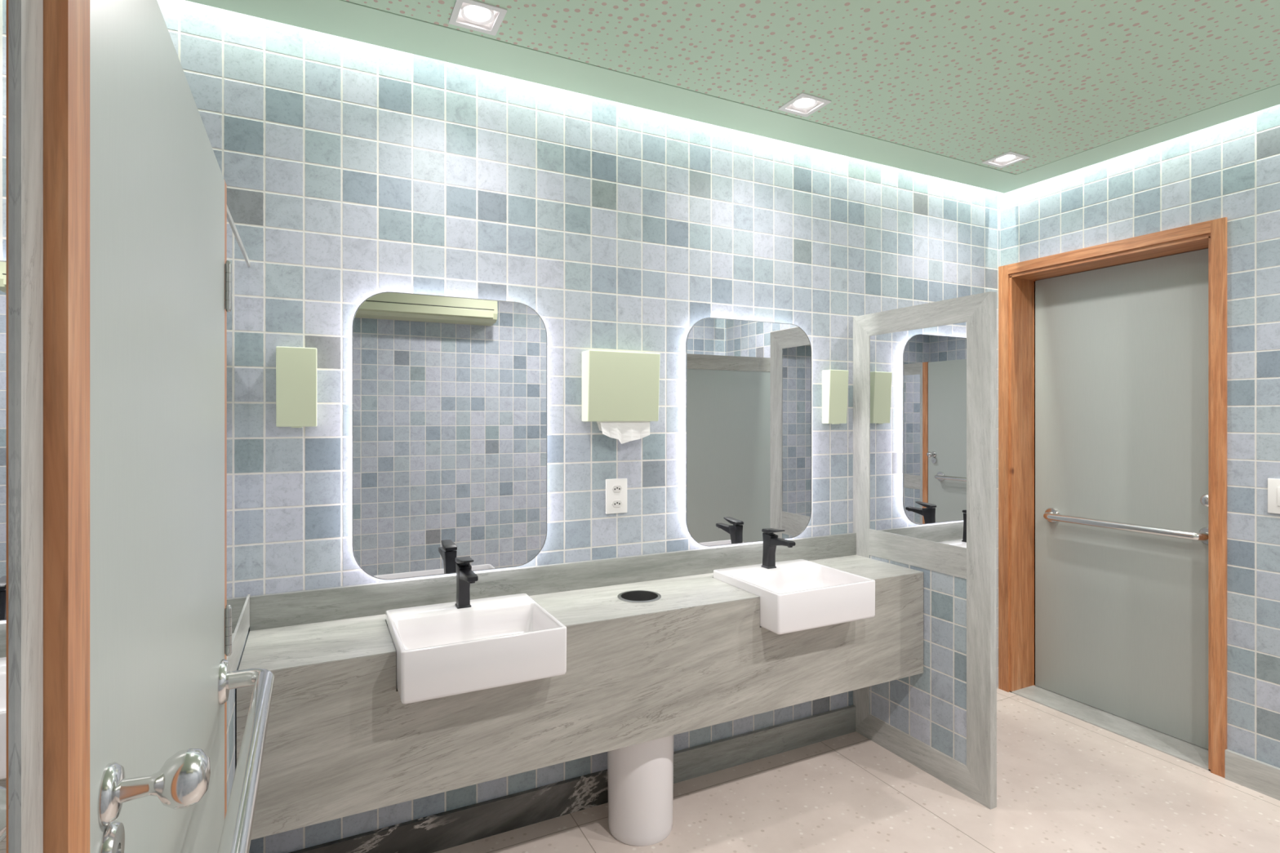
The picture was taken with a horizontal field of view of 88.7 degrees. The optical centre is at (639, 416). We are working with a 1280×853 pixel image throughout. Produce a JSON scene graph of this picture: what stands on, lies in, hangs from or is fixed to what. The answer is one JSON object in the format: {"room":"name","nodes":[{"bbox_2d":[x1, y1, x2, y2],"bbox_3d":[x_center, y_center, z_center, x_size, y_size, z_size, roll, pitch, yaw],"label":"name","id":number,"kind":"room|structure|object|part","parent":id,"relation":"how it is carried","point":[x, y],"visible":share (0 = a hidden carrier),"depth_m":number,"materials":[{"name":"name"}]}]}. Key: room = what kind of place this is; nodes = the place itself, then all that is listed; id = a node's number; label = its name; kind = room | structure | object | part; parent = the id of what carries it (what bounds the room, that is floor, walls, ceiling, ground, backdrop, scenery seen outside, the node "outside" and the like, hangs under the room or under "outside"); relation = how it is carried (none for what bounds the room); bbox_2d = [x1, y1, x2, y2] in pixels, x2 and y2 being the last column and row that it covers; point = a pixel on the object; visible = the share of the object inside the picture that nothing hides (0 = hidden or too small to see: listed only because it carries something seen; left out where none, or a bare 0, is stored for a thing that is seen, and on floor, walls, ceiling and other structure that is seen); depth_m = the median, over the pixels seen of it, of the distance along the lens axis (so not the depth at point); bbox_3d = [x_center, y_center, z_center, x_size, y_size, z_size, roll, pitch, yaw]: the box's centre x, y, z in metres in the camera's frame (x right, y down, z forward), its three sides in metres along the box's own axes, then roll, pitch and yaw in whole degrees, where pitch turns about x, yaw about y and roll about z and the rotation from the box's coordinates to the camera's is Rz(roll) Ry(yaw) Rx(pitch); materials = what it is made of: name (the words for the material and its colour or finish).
{"room":"public restroom","nodes":[
{"label":"public restroom","id":0,"kind":"room"},
{"bbox_2d":[156,0,999,852],"bbox_3d":[-0.190,-0.004,2.532,4.721,2.940,0.100,0,0,-27],"label":"wall","id":1,"kind":"structure","parent":0,"point":[353,171],"depth_m":2.40,"materials":[{"name":"tile"}]},
{"bbox_2d":[275,346,316,427],"bbox_3d":[-1.054,-0.089,2.014,0.110,0.245,0.056,0,0,-27],"label":"soap dispenser","id":2,"kind":"object","parent":1,"relation":"attached to","point":[295,366],"visible":1,"depth_m":1.99,"materials":[{"name":"green plastic"}]},
{"bbox_2d":[351,291,546,580],"bbox_3d":[-0.631,0.061,2.233,0.644,0.935,0.038,0,0,-27],"label":"wall mirror","id":3,"kind":"object","parent":1,"relation":"attached to","point":[449,393],"visible":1,"depth_m":2.20,"materials":[{"name":"clear glass"}]},
{"bbox_2d":[249,533,856,631],"bbox_3d":[-0.086,0.604,2.516,2.432,0.126,0.020,0,0,-27],"label":"backsplash","id":4,"kind":"structure","parent":1,"relation":"attached to","point":[272,611],"depth_m":2.34,"materials":[{"name":"grey stone"}]},
{"bbox_2d":[288,705,855,852],"bbox_3d":[-0.087,1.407,2.517,2.432,0.117,0.018,0,0,-27],"label":"baseboard","id":5,"kind":"structure","parent":1,"relation":"attached to","point":[445,830],"depth_m":2.39,"materials":[{"name":"stone"}]},
{"bbox_2d":[236,533,923,839],"bbox_3d":[-0.003,0.801,2.348,2.432,0.519,0.396,0,0,-27],"label":"countertop","id":6,"kind":"structure","parent":1,"relation":"attached to","point":[658,646],"depth_m":2.08,"materials":[{"name":"gray veined marble"}]},
{"bbox_2d":[385,593,566,704],"bbox_3d":[-0.508,0.682,1.991,0.458,0.140,0.417,0,0,-27],"label":"washbasin","id":7,"kind":"object","parent":6,"relation":"in","point":[443,650],"visible":0.92,"depth_m":1.87,"materials":[{"name":"white ceramic"}]},
{"bbox_2d":[454,556,478,608],"bbox_3d":[-0.545,0.530,2.063,0.045,0.163,0.171,0,0,-27],"label":"faucet","id":8,"kind":"object","parent":7,"relation":"on","point":[465,576],"visible":1,"depth_m":2.09,"materials":[{"name":"black metal"}]},
{"bbox_3d":[-0.558,0.464,2.091,0.045,0.029,0.104,0,0,-27],"label":"lever","id":9,"kind":"part","parent":8,"relation":"part of","materials":[{"name":"black metal"}]},
{"bbox_3d":[-0.536,0.503,2.047,0.036,0.038,0.134,0,0,-27],"label":"spout","id":10,"kind":"part","parent":8,"relation":"part of","materials":[{"name":"black metal"}]},
{"bbox_2d":[760,528,795,568],"bbox_3d":[0.551,0.530,2.610,0.045,0.163,0.171,0,0,-27],"label":"faucet","id":11,"kind":"object","parent":6,"relation":"on","point":[771,540],"visible":1,"depth_m":2.64,"materials":[{"name":"black metal"}]},
{"bbox_3d":[0.538,0.464,2.638,0.045,0.029,0.104,0,0,-27],"label":"lever","id":12,"kind":"part","parent":11,"relation":"part of","materials":[{"name":"black metal"}]},
{"bbox_3d":[0.560,0.503,2.594,0.036,0.038,0.134,0,0,-27],"label":"spout","id":13,"kind":"part","parent":11,"relation":"part of","materials":[{"name":"black metal"}]},
{"bbox_2d":[713,559,875,635],"bbox_3d":[0.588,0.682,2.538,0.458,0.140,0.417,0,0,-27],"label":"washbasin","id":14,"kind":"object","parent":6,"relation":"in","point":[797,595],"visible":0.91,"depth_m":2.41,"materials":[{"name":"white ceramic"}]},
{"bbox_2d":[605,478,626,514],"bbox_3d":[-0.090,0.304,2.518,0.090,0.133,0.012,0,0,-27],"label":"power outlet","id":15,"kind":"object","parent":1,"relation":"attached to","point":[615,489],"visible":1,"depth_m":2.51,"materials":[{"name":"white plastic"}]},
{"bbox_2d":[612,500,622,506],"bbox_3d":[-0.088,0.333,2.514,0.042,0.025,0.004,0,0,-27],"label":"socket","id":16,"kind":"object","parent":15,"relation":"attached to","point":[615,503],"depth_m":2.51,"materials":[{"name":"plastic"}]},
{"bbox_2d":[612,485,622,492],"bbox_3d":[-0.088,0.276,2.514,0.042,0.025,0.004,0,0,-27],"label":"socket","id":17,"kind":"object","parent":15,"relation":"attached to","point":[615,488],"depth_m":2.51,"materials":[{"name":"plastic"}]},
{"bbox_2d":[582,350,660,444],"bbox_3d":[-0.071,-0.071,2.492,0.295,0.348,0.078,0,0,-27],"label":"paper towel dispenser","id":18,"kind":"object","parent":1,"relation":"attached to","point":[620,390],"visible":1,"depth_m":2.46,"materials":[{"name":"green plastic"}]},
{"bbox_2d":[596,421,649,444],"bbox_3d":[-0.061,0.057,2.490,0.217,0.092,0.038,0,0,-27],"label":"paper towel","id":19,"kind":"object","parent":18,"relation":"hanging from","point":[624,431],"depth_m":2.48,"materials":[{"name":"white paper"}]},
{"bbox_2d":[186,0,1279,193],"bbox_3d":[0.417,-1.183,1.225,4.641,0.022,2.620,0,0,-27],"label":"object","id":20,"kind":"structure","parent":1,"relation":"attached to","point":[340,18],"depth_m":2.39,"materials":[{"name":"green paint"}]},
{"bbox_2d":[685,317,811,546],"bbox_3d":[0.466,0.061,2.780,0.644,0.935,0.038,0,0,-27],"label":"wall mirror","id":21,"kind":"object","parent":1,"relation":"attached to","point":[748,383],"visible":1,"depth_m":2.75,"materials":[{"name":"clear mirror"}]},
{"bbox_2d":[822,369,848,424],"bbox_3d":[0.889,-0.089,2.984,0.110,0.245,0.056,0,0,-27],"label":"soap dispenser","id":22,"kind":"object","parent":1,"relation":"attached to","point":[834,382],"visible":1,"depth_m":2.96,"materials":[{"name":"green plastic"}]},
{"bbox_2d":[345,0,1279,173],"bbox_3d":[0.372,-1.183,1.091,4.440,0.022,2.420,0,0,-27],"label":"ceiling","id":23,"kind":"structure","parent":0,"point":[976,82],"depth_m":2.12,"materials":[{"name":"green paint"}]},
{"bbox_2d":[448,0,506,35],"bbox_3d":[-0.475,-1.192,1.914,0.140,0.047,0.140,0,0,-27],"label":"recessed light","id":24,"kind":"object","parent":23,"relation":"in","point":[477,15],"visible":0.97,"depth_m":1.93,"materials":[{"name":"white plastic"}]},
{"bbox_2d":[777,92,831,116],"bbox_3d":[0.617,-1.192,2.459,0.140,0.047,0.140,0,0,-27],"label":"recessed light","id":25,"kind":"object","parent":23,"relation":"in","point":[804,104],"visible":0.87,"depth_m":2.47,"materials":[{"name":"white plastic"}]},
{"bbox_2d":[982,151,1030,168],"bbox_3d":[1.664,-1.192,2.982,0.140,0.047,0.140,0,0,-27],"label":"recessed light","id":26,"kind":"object","parent":23,"relation":"in","point":[1010,157],"visible":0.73,"depth_m":2.99,"materials":[{"name":"white plastic"}]},
{"bbox_2d":[434,688,1279,852],"bbox_3d":[0.614,1.506,1.368,5.321,0.080,2.900,0,0,-27],"label":"floor","id":27,"kind":"structure","parent":0,"point":[1066,784],"depth_m":2.46,"materials":[{"name":"tile"}]},
{"bbox_2d":[0,0,249,852],"bbox_3d":[-0.589,0.499,0.768,0.043,1.934,2.699,0,0,-27],"label":"wall","id":28,"kind":"structure","parent":27,"relation":"on","point":[21,21],"depth_m":0.42,"materials":[{"name":"tile"}]},
{"bbox_3d":[-0.193,0.070,-0.018,0.030,0.877,0.938,0,0,-27],"label":"mirror panel","id":29,"kind":"part","parent":28,"relation":"part of","materials":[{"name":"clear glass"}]},
{"bbox_3d":[-0.201,0.499,-0.002,0.036,1.934,0.974,0,0,-27],"label":"stone frame","id":30,"kind":"part","parent":28,"relation":"part of","materials":[{"name":"grey stone"}]},
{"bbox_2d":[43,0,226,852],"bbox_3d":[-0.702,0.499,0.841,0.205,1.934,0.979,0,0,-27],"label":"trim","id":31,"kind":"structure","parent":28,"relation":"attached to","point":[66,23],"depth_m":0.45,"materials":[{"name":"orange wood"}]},
{"bbox_2d":[89,0,274,852],"bbox_3d":[-0.595,0.496,0.904,0.128,1.920,0.894,0,0,-27],"label":"door","id":32,"kind":"structure","parent":28,"relation":"in","point":[162,679],"depth_m":0.71,"materials":[{"name":"grey laminate"}]},
{"bbox_3d":[-0.414,0.316,0.565,0.074,0.047,0.047,0,0,-27],"label":"knob","id":33,"kind":"part","parent":32,"relation":"part of","materials":[{"name":"silver metal"}]},
{"bbox_3d":[-0.591,0.496,0.937,0.090,0.080,0.770,0,0,-27],"label":"grab rail","id":34,"kind":"part","parent":32,"relation":"part of","materials":[{"name":"silver metal"}]},
{"bbox_3d":[-1.051,0.991,1.686,0.030,0.726,0.644,0,0,-27],"label":"tile panel","id":35,"kind":"part","parent":28,"relation":"part of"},
{"bbox_3d":[-1.051,0.041,1.686,0.030,0.990,0.644,0,0,-27],"label":"mirror panel","id":36,"kind":"part","parent":28,"relation":"part of","materials":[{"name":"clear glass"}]},
{"bbox_2d":[607,734,674,846],"bbox_3d":[0.002,1.264,2.348,0.242,0.405,0.242,0,0,-27],"label":"trash can","id":37,"kind":"object","parent":27,"relation":"on","point":[640,776],"visible":0.69,"depth_m":2.24,"materials":[{"name":"white plastic"}]},
{"bbox_2d":[853,291,996,809],"bbox_3d":[1.169,0.499,2.764,0.036,1.934,0.696,0,0,-27],"label":"wall","id":38,"kind":"structure","parent":27,"relation":"on","point":[925,375],"depth_m":2.65,"materials":[{"name":"tile"}]},
{"bbox_3d":[1.169,0.991,2.764,0.030,0.726,0.496,0,0,-27],"label":"tile panel","id":39,"kind":"part","parent":38,"relation":"part of","materials":[{"name":"blue tile"}]},
{"bbox_3d":[1.169,0.070,2.764,0.030,0.877,0.496,0,0,-27],"label":"mirror panel","id":40,"kind":"part","parent":38,"relation":"part of","materials":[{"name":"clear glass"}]},
{"bbox_2d":[1000,104,1279,768],"bbox_3d":[2.646,-0.004,2.382,0.220,2.940,2.900,0,0,-27],"label":"wall","id":41,"kind":"structure","parent":0,"point":[1230,169],"depth_m":2.63,"materials":[{"name":"tile"}]},
{"bbox_2d":[1011,685,1208,770],"bbox_3d":[2.271,1.463,3.151,0.235,0.006,0.879,0,0,-27],"label":"threshold","id":42,"kind":"object","parent":41,"relation":"attached to","point":[1193,754],"depth_m":3.08,"materials":[{"name":"grey stone"}]},
{"bbox_2d":[998,217,1226,778],"bbox_3d":[2.264,0.328,3.150,0.247,2.276,0.983,0,0,-27],"label":"trim","id":43,"kind":"structure","parent":41,"relation":"attached to","point":[1016,281],"depth_m":3.48,"materials":[{"name":"orange wood"}]},
{"bbox_2d":[1034,248,1208,749],"bbox_3d":[2.311,0.360,3.171,0.125,2.196,0.851,0,0,-27],"label":"door","id":44,"kind":"structure","parent":41,"relation":"in","point":[1121,375],"depth_m":3.15,"materials":[{"name":"grey laminate"}]},
{"bbox_3d":[2.300,0.521,3.148,0.085,0.080,0.760,0,0,-27],"label":"grab rail","id":45,"kind":"part","parent":44,"relation":"part of","materials":[{"name":"silver metal"}]},
{"bbox_3d":[2.465,0.361,2.830,0.074,0.059,0.059,0,0,-27],"label":"knob","id":46,"kind":"part","parent":44,"relation":"part of","materials":[{"name":"silver metal"}]},
{"bbox_2d":[1225,749,1279,800],"bbox_3d":[2.589,1.407,2.229,0.018,0.117,0.956,0,0,-27],"label":"baseboard","id":47,"kind":"structure","parent":41,"relation":"attached to","point":[1259,776],"depth_m":2.57,"materials":[{"name":"grey stone"}]},
{"bbox_2d":[1267,478,1279,514],"bbox_3d":[2.458,0.305,2.496,0.014,0.134,0.102,0,0,-27],"label":"light switch","id":48,"kind":"object","parent":41,"relation":"attached to","point":[1273,484],"visible":1,"depth_m":2.52,"materials":[{"name":"white plastic"}]}
]}

